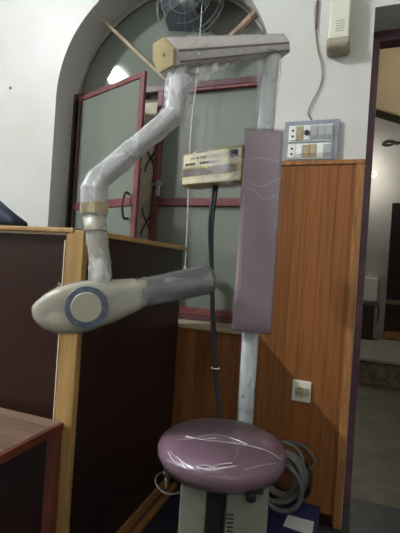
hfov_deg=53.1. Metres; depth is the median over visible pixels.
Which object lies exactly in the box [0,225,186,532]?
partition
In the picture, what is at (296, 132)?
switch panel
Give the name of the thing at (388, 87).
wall
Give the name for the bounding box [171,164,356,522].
wall paneling
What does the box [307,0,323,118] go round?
wire
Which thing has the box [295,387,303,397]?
outlet
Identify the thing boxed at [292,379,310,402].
wall socket
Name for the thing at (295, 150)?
switch panel
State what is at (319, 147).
switch
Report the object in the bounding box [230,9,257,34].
wooden pole
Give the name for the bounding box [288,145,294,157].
socket
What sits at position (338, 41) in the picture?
box
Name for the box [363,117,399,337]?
wall
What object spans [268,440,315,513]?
coil
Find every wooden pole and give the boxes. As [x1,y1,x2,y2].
[102,18,165,80]
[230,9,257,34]
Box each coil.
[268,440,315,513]
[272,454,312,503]
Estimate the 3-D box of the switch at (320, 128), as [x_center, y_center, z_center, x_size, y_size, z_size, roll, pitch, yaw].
[0.553,-0.613,1.824,0.029,0.064,0.010,4,0,20]
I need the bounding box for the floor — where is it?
[129,382,399,532]
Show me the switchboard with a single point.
(313, 139)
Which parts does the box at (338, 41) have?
casing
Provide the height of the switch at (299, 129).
0.064 m
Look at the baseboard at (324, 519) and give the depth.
1.79 m
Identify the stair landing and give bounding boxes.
[358,337,399,387]
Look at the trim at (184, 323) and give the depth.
2.04 m
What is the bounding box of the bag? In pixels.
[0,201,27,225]
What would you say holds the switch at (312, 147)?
attached to the switchboard
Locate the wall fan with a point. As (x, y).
(182, 15)
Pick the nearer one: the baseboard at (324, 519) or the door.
the baseboard at (324, 519)
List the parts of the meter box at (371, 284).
box door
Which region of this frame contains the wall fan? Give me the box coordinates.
[156,0,224,267]
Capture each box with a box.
[326,0,351,56]
[363,277,378,322]
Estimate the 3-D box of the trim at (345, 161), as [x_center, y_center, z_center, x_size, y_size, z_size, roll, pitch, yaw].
[0.513,-0.479,1.854,0.470,0.020,0.025,4,0,20]
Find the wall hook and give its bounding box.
[382,141,399,146]
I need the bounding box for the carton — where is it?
[267,494,319,532]
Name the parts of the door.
rail, rail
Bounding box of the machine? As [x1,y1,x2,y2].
[31,33,289,532]
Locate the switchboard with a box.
[283,119,339,160]
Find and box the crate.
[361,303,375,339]
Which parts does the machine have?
arm, arm, seat, height lever, backrest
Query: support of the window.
in the wall at (47, 47)
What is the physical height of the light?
0.100 m
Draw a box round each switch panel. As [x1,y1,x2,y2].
[287,142,331,159]
[288,124,333,141]
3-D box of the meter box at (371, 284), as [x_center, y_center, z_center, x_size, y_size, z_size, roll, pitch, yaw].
[2.441,0.479,5.737,0.260,0.640,0.129,4,0,20]
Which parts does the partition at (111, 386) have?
panel, rail, corner post, panel, rail, rail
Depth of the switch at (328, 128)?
1.81 m
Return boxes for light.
[371,171,376,177]
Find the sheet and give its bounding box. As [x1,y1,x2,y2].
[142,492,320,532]
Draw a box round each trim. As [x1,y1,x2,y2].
[178,318,241,334]
[283,159,365,165]
[333,163,364,529]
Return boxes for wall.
[0,0,399,524]
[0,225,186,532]
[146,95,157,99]
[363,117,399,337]
[375,47,399,123]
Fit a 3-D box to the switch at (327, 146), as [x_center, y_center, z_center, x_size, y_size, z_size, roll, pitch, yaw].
[0.577,-0.528,1.813,0.029,0.060,0.010,4,0,20]
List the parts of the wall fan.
blade, blade, pull cord, motor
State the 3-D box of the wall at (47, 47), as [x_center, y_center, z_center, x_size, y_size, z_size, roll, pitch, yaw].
[-0.054,-1.336,2.244,7.000,4.900,0.280,4,0,20]
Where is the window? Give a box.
[65,0,265,323]
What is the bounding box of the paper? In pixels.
[283,515,313,532]
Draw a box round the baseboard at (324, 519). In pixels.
[170,476,331,526]
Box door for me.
[383,203,399,340]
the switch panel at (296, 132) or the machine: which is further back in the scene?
the switch panel at (296, 132)
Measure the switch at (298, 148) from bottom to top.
0.060 m
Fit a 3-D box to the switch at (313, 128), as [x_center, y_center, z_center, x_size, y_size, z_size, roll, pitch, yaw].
[0.523,-0.615,1.835,0.029,0.064,0.010,4,0,20]
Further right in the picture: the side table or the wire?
the wire
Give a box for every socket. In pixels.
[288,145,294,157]
[289,127,296,140]
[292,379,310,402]
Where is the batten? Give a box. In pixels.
[131,482,176,532]
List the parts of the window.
frame, sash rail, open pane, sash rail, pull handle, arched pane, arch frame, sash rail, frame, sash rail, closed pane, sash rail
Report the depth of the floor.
2.36 m
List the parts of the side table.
leg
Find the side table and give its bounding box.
[0,407,63,532]
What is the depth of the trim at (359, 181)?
1.77 m
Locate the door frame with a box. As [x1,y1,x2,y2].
[343,29,399,505]
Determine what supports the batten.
on the floor
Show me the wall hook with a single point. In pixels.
(399, 141)
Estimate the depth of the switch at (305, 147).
1.84 m
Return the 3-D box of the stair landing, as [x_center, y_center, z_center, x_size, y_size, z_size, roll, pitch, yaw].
[2.734,1.169,4.783,4.398,0.264,1.693,4,0,20]
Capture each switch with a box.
[295,145,301,157]
[296,126,303,140]
[302,144,308,157]
[309,144,316,156]
[310,125,317,139]
[316,144,323,156]
[317,125,324,139]
[324,143,330,156]
[325,125,331,138]
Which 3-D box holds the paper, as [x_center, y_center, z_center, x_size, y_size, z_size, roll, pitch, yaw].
[0.405,1.062,1.646,0.116,0.001,0.096,4,0,20]

